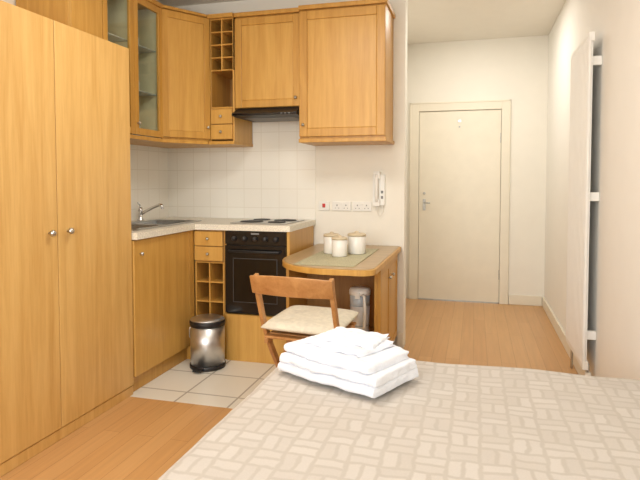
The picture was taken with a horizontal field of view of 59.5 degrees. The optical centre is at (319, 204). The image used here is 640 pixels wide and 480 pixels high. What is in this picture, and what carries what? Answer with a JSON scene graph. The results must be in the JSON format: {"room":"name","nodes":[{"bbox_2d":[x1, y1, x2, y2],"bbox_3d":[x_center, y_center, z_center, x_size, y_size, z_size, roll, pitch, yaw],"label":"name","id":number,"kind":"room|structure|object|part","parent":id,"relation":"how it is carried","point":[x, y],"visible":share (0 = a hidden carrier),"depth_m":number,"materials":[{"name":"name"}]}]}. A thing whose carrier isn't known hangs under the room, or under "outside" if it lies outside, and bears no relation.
{"room":"studio apartment","nodes":[
{"label":"studio apartment","id":0,"kind":"room"},
{"bbox_2d":[2,0,168,220],"bbox_3d":[-2.030,-0.175,2.166,0.106,2.700,5.500,1,3,15],"label":"wall","id":1,"kind":"structure","parent":0,"point":[148,165],"depth_m":4.42,"materials":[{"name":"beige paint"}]},
{"bbox_2d":[16,0,102,38],"bbox_3d":[-1.482,-1.142,3.201,0.372,0.443,0.268,1,3,15],"label":"upper cabinet","id":2,"kind":"object","parent":1,"relation":"attached to","point":[83,15],"visible":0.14,"depth_m":3.09,"materials":[{"name":"brown wood"}]},
{"bbox_2d":[102,0,162,142],"bbox_3d":[-1.350,-0.904,3.655,0.390,0.958,0.648,1,3,15],"label":"upper cabinet","id":3,"kind":"object","parent":1,"relation":"attached to","point":[124,22],"visible":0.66,"depth_m":3.84,"materials":[{"name":"brown wood"}]},
{"bbox_2d":[130,5,222,147],"bbox_3d":[-1.083,-0.931,4.266,0.578,0.958,0.683,1,3,15],"label":"upper cabinet","id":4,"kind":"object","parent":1,"relation":"attached to","point":[185,33],"visible":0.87,"depth_m":4.05,"materials":[{"name":"brown wood"}]},
{"bbox_2d":[168,0,407,347],"bbox_3d":[-0.308,-0.276,4.495,1.980,2.700,0.126,1,3,15],"label":"wall","id":5,"kind":"structure","parent":0,"point":[280,176],"depth_m":4.38,"materials":[{"name":"white tile"}]},
{"bbox_2d":[207,12,252,146],"bbox_3d":[-0.686,-0.933,4.308,0.205,0.958,0.390,1,3,15],"label":"wine rack","id":6,"kind":"object","parent":5,"relation":"attached to","point":[226,130],"visible":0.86,"depth_m":4.19,"materials":[{"name":"brown wood"}]},
{"bbox_2d":[234,7,299,108],"bbox_3d":[-0.344,-1.061,4.214,0.507,0.693,0.376,1,3,15],"label":"upper cabinet","id":7,"kind":"object","parent":5,"relation":"attached to","point":[266,41],"visible":0.84,"depth_m":4.06,"materials":[{"name":"brown wood"}]},
{"bbox_2d":[232,107,298,121],"bbox_3d":[-0.350,-0.676,4.197,0.493,0.072,0.425,1,3,15],"label":"range hood","id":8,"kind":"object","parent":7,"relation":"attached to","point":[278,114],"visible":0.91,"depth_m":4.06,"materials":[{"name":"black plastic"}]},
{"bbox_2d":[319,201,329,209],"bbox_3d":[0.031,0.011,4.345,0.086,0.070,0.017,1,3,15],"label":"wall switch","id":9,"kind":"object","parent":5,"relation":"attached to","point":[323,205],"visible":1,"depth_m":4.34,"materials":[{"name":"white plastic"}]},
{"bbox_2d":[332,201,350,210],"bbox_3d":[0.166,0.012,4.308,0.146,0.070,0.016,1,3,15],"label":"wall socket","id":10,"kind":"object","parent":5,"relation":"attached to","point":[336,205],"visible":1,"depth_m":4.30,"materials":[{"name":"white plastic"}]},
{"bbox_2d":[298,0,394,145],"bbox_3d":[0.201,-0.921,4.048,0.628,0.958,0.416,1,3,15],"label":"upper cabinet","id":11,"kind":"object","parent":5,"relation":"attached to","point":[346,48],"visible":1,"depth_m":3.88,"materials":[{"name":"brown wood"}]},
{"bbox_2d":[353,202,371,210],"bbox_3d":[0.320,0.014,4.265,0.146,0.070,0.016,1,3,15],"label":"wall socket","id":12,"kind":"object","parent":5,"relation":"attached to","point":[357,206],"visible":1,"depth_m":4.26,"materials":[{"name":"white plastic"}]},
{"bbox_2d":[373,171,384,215],"bbox_3d":[0.438,-0.079,4.198,0.090,0.338,0.075,1,3,15],"label":"handset","id":13,"kind":"object","parent":5,"relation":"attached to","point":[378,180],"visible":1,"depth_m":4.20,"materials":[{"name":"white plastic"}]},
{"bbox_2d":[397,332,402,348],"bbox_3d":[0.603,1.026,4.230,0.048,0.120,0.017,1,3,15],"label":"baseboard","id":14,"kind":"structure","parent":5,"relation":"attached to","point":[399,334],"depth_m":4.22,"materials":[{"name":"beige wood"}]},
{"bbox_2d":[0,298,577,479],"bbox_3d":[-0.217,1.205,2.658,3.370,0.100,7.300,1,3,15],"label":"floor","id":15,"kind":"structure","parent":0,"point":[146,433],"depth_m":3.37,"materials":[{"name":"laminate"}]},
{"bbox_2d":[0,0,133,476],"bbox_3d":[-1.666,0.160,2.186,0.585,2.030,2.405,1,3,15],"label":"wardrobe","id":16,"kind":"object","parent":15,"relation":"on","point":[66,309],"visible":1,"depth_m":2.71,"materials":[{"name":"brown wood"}]},
{"bbox_2d":[132,230,194,391],"bbox_3d":[-1.248,0.649,3.730,0.578,0.918,0.736,1,3,15],"label":"base cabinet","id":17,"kind":"object","parent":15,"relation":"on","point":[163,304],"visible":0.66,"depth_m":3.59,"materials":[{"name":"brown wood"}]},
{"bbox_2d":[131,217,314,239],"bbox_3d":[-0.832,0.160,3.901,1.282,0.040,1.330,1,3,15],"label":"countertop","id":18,"kind":"structure","parent":17,"relation":"on","point":[206,223],"depth_m":3.88,"materials":[{"name":"stone"}]},
{"bbox_2d":[137,202,163,220],"bbox_3d":[-1.270,0.055,4.155,0.263,0.144,0.070,2,3,34],"label":"sink faucet","id":19,"kind":"object","parent":18,"relation":"on","point":[141,212],"visible":0.98,"depth_m":4.20,"materials":[{"name":"silver metal"}]},
{"bbox_2d":[131,219,201,229],"bbox_3d":[-1.198,0.155,3.886,0.400,0.046,0.830,1,3,15],"label":"sink","id":20,"kind":"object","parent":18,"relation":"in","point":[142,225],"visible":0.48,"depth_m":4.07,"materials":[{"name":"metal"}]},
{"bbox_2d":[230,218,303,224],"bbox_3d":[-0.380,0.122,4.141,0.420,0.012,0.440,1,3,15],"label":"cooktop","id":21,"kind":"object","parent":18,"relation":"in","point":[259,220],"visible":1,"depth_m":4.03,"materials":[{"name":"metal"}]},
{"bbox_2d":[189,314,225,372],"bbox_3d":[-0.777,0.928,3.806,0.272,0.351,0.241,-2,3,-39],"label":"pedal bin","id":22,"kind":"object","parent":15,"relation":"on","point":[206,331],"visible":1,"depth_m":3.72,"materials":[{"name":"silver metal"}]},
{"bbox_2d":[194,230,224,316],"bbox_3d":[-0.713,0.626,4.243,0.226,0.918,0.624,1,3,15],"label":"base cabinet","id":23,"kind":"object","parent":15,"relation":"on","point":[209,244],"visible":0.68,"depth_m":4.00,"materials":[{"name":"brown wood"}]},
{"bbox_2d":[224,225,313,363],"bbox_3d":[-0.363,0.630,4.163,0.488,0.918,0.592,1,3,15],"label":"base cabinet","id":24,"kind":"object","parent":15,"relation":"on","point":[244,334],"visible":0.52,"depth_m":3.92,"materials":[{"name":"brown wood"}]},
{"bbox_2d":[225,230,286,315],"bbox_3d":[-0.377,0.466,4.112,0.448,0.580,0.604,1,3,15],"label":"built-in oven","id":25,"kind":"object","parent":24,"relation":"in","point":[247,253],"visible":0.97,"depth_m":3.86,"materials":[{"name":"black metal"}]},
{"bbox_2d":[250,273,358,366],"bbox_3d":[-0.067,0.740,2.977,0.444,0.799,0.530,1,3,21],"label":"folding chair","id":26,"kind":"object","parent":15,"relation":"on","point":[296,322],"visible":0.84,"depth_m":2.86,"materials":[{"name":"brown wood"}]},
{"bbox_3d":[-0.249,0.739,3.075,0.022,0.792,0.463,1,3,21],"label":"leg","id":27,"kind":"part","parent":26,"relation":"part of","materials":[{"name":"brown wood"}]},
{"bbox_3d":[-0.213,0.693,3.090,0.020,0.045,0.381,1,3,21],"label":"seat rail","id":28,"kind":"part","parent":26,"relation":"part of","materials":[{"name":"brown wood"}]},
{"bbox_2d":[261,305,358,334],"bbox_3d":[-0.045,0.619,3.026,0.444,0.062,0.430,1,3,21],"label":"seat cushion","id":29,"kind":"object","parent":26,"relation":"on","point":[303,319],"depth_m":2.94,"materials":[{"name":"fabric"}]},
{"bbox_3d":[-0.043,0.678,3.035,0.380,0.026,0.393,1,3,21],"label":"seat","id":30,"kind":"part","parent":26,"relation":"part of","materials":[{"name":"brown wood"}]},
{"bbox_3d":[0.133,0.746,2.925,0.022,0.792,0.463,1,3,21],"label":"leg","id":31,"kind":"part","parent":26,"relation":"part of","materials":[{"name":"brown wood"}]},
{"bbox_2d":[282,244,400,341],"bbox_3d":[0.137,0.720,3.733,0.658,0.775,1.180,1,3,15],"label":"table","id":32,"kind":"object","parent":15,"relation":"on","point":[378,271],"visible":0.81,"depth_m":3.78,"materials":[{"name":"brown wood"}]},
{"bbox_2d":[294,248,377,266],"bbox_3d":[0.133,0.334,3.639,0.360,0.003,0.850,1,3,15],"label":"table runner","id":33,"kind":"object","parent":32,"relation":"on","point":[319,259],"visible":0.64,"depth_m":3.46,"materials":[{"name":"fabric"}]},
{"bbox_2d":[323,232,339,253],"bbox_3d":[0.079,0.254,3.760,0.111,0.146,0.111,1,3,15],"label":"ceramic canister","id":34,"kind":"object","parent":33,"relation":"on","point":[327,236],"visible":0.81,"depth_m":3.71,"materials":[{"name":"white ceramic"}]},
{"bbox_2d":[332,235,347,256],"bbox_3d":[0.126,0.264,3.612,0.103,0.138,0.103,1,3,15],"label":"ceramic canister","id":35,"kind":"object","parent":33,"relation":"on","point":[339,243],"visible":1,"depth_m":3.57,"materials":[{"name":"white ceramic"}]},
{"bbox_2d":[348,231,365,253],"bbox_3d":[0.246,0.252,3.744,0.124,0.151,0.124,1,3,15],"label":"ceramic canister","id":36,"kind":"object","parent":33,"relation":"on","point":[356,240],"visible":1,"depth_m":3.69,"materials":[{"name":"white ceramic"}]},
{"bbox_2d":[158,360,639,479],"bbox_3d":[0.299,0.935,1.308,1.417,0.557,1.947,1,3,15],"label":"bed","id":37,"kind":"object","parent":15,"relation":"on","point":[449,421],"visible":0.85,"depth_m":1.61,"materials":[{"name":"beige fabric"}]},
{"bbox_2d":[277,362,418,397],"bbox_3d":[0.095,0.600,2.040,0.439,0.042,0.302,2,3,40],"label":"folded towel","id":38,"kind":"object","parent":37,"relation":"on","point":[358,388],"visible":0.34,"depth_m":1.91,"materials":[{"name":"white fabric"}]},
{"bbox_2d":[279,352,416,387],"bbox_3d":[0.097,0.567,2.036,0.438,0.041,0.308,2,3,40],"label":"folded towel","id":39,"kind":"object","parent":38,"relation":"on","point":[377,379],"visible":0.32,"depth_m":1.91,"materials":[{"name":"white fabric"}]},
{"bbox_2d":[284,334,408,374],"bbox_3d":[0.091,0.536,2.050,0.405,0.041,0.283,2,3,42],"label":"folded towel","id":40,"kind":"object","parent":39,"relation":"on","point":[375,362],"visible":0.61,"depth_m":1.95,"materials":[{"name":"white fabric"}]},
{"bbox_2d":[305,332,393,357],"bbox_3d":[0.106,0.513,2.076,0.209,0.036,0.278,-2,3,-44],"label":"folded towel","id":41,"kind":"object","parent":40,"relation":"on","point":[360,352],"visible":0.56,"depth_m":2.00,"materials":[{"name":"white fabric"}]},
{"bbox_2d":[317,327,389,348],"bbox_3d":[0.123,0.496,2.084,0.235,0.032,0.154,1,3,30],"label":"folded towel","id":42,"kind":"object","parent":41,"relation":"on","point":[341,335],"visible":0.99,"depth_m":2.06,"materials":[{"name":"white fabric"}]},
{"bbox_2d":[349,286,370,331],"bbox_3d":[0.253,0.696,3.584,0.138,0.335,0.175,1,3,15],"label":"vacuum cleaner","id":43,"kind":"object","parent":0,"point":[359,295],"visible":0.66,"depth_m":3.53,"materials":[{"name":"plastic"}]},
{"bbox_2d":[156,0,565,43],"bbox_3d":[-0.217,-1.592,2.536,3.370,0.100,7.300,1,3,15],"label":"ceiling","id":44,"kind":"structure","parent":0,"point":[429,21],"depth_m":4.96,"materials":[{"name":"paint"}]},
{"bbox_2d":[406,35,548,297],"bbox_3d":[1.520,-0.335,5.848,1.560,2.700,0.100,1,3,15],"label":"wall","id":45,"kind":"structure","parent":0,"point":[515,69],"depth_m":5.67,"materials":[{"name":"beige paint"}]},
{"bbox_2d":[418,109,500,301],"bbox_3d":[1.441,0.018,5.821,0.820,1.973,0.092,1,3,15],"label":"door","id":46,"kind":"structure","parent":45,"relation":"in","point":[460,151],"depth_m":5.82,"materials":[{"name":"wood"}]},
{"bbox_2d":[409,99,510,304],"bbox_3d":[1.440,-0.024,5.833,1.010,2.080,0.058,1,3,15],"label":"trim","id":47,"kind":"structure","parent":45,"relation":"attached to","point":[505,105],"depth_m":5.77,"materials":[{"name":"wood"}]},
{"bbox_2d":[508,295,541,305],"bbox_3d":[2.083,0.973,5.687,0.320,0.100,0.017,1,3,15],"label":"baseboard","id":48,"kind":"structure","parent":45,"relation":"attached to","point":[512,299],"depth_m":5.68,"materials":[{"name":"beige wood"}]},
{"bbox_2d":[544,0,639,379],"bbox_3d":[1.358,-0.174,2.160,0.100,2.700,7.300,1,3,15],"label":"wall","id":49,"kind":"structure","parent":0,"point":[614,231],"depth_m":3.04,"materials":[{"name":"white paint"}]},
{"bbox_2d":[542,297,586,374],"bbox_3d":[1.298,1.124,2.223,0.017,0.100,7.060,1,3,15],"label":"baseboard","id":50,"kind":"structure","parent":49,"relation":"attached to","point":[558,328],"depth_m":4.45,"materials":[{"name":"beige wood"}]},
{"bbox_2d":[565,31,601,375],"bbox_3d":[1.624,0.068,3.468,0.078,2.099,0.620,1,3,15],"label":"radiator","id":51,"kind":"object","parent":49,"relation":"attached to","point":[583,60],"visible":0.94,"depth_m":3.33,"materials":[{"name":"metal"}]}
]}

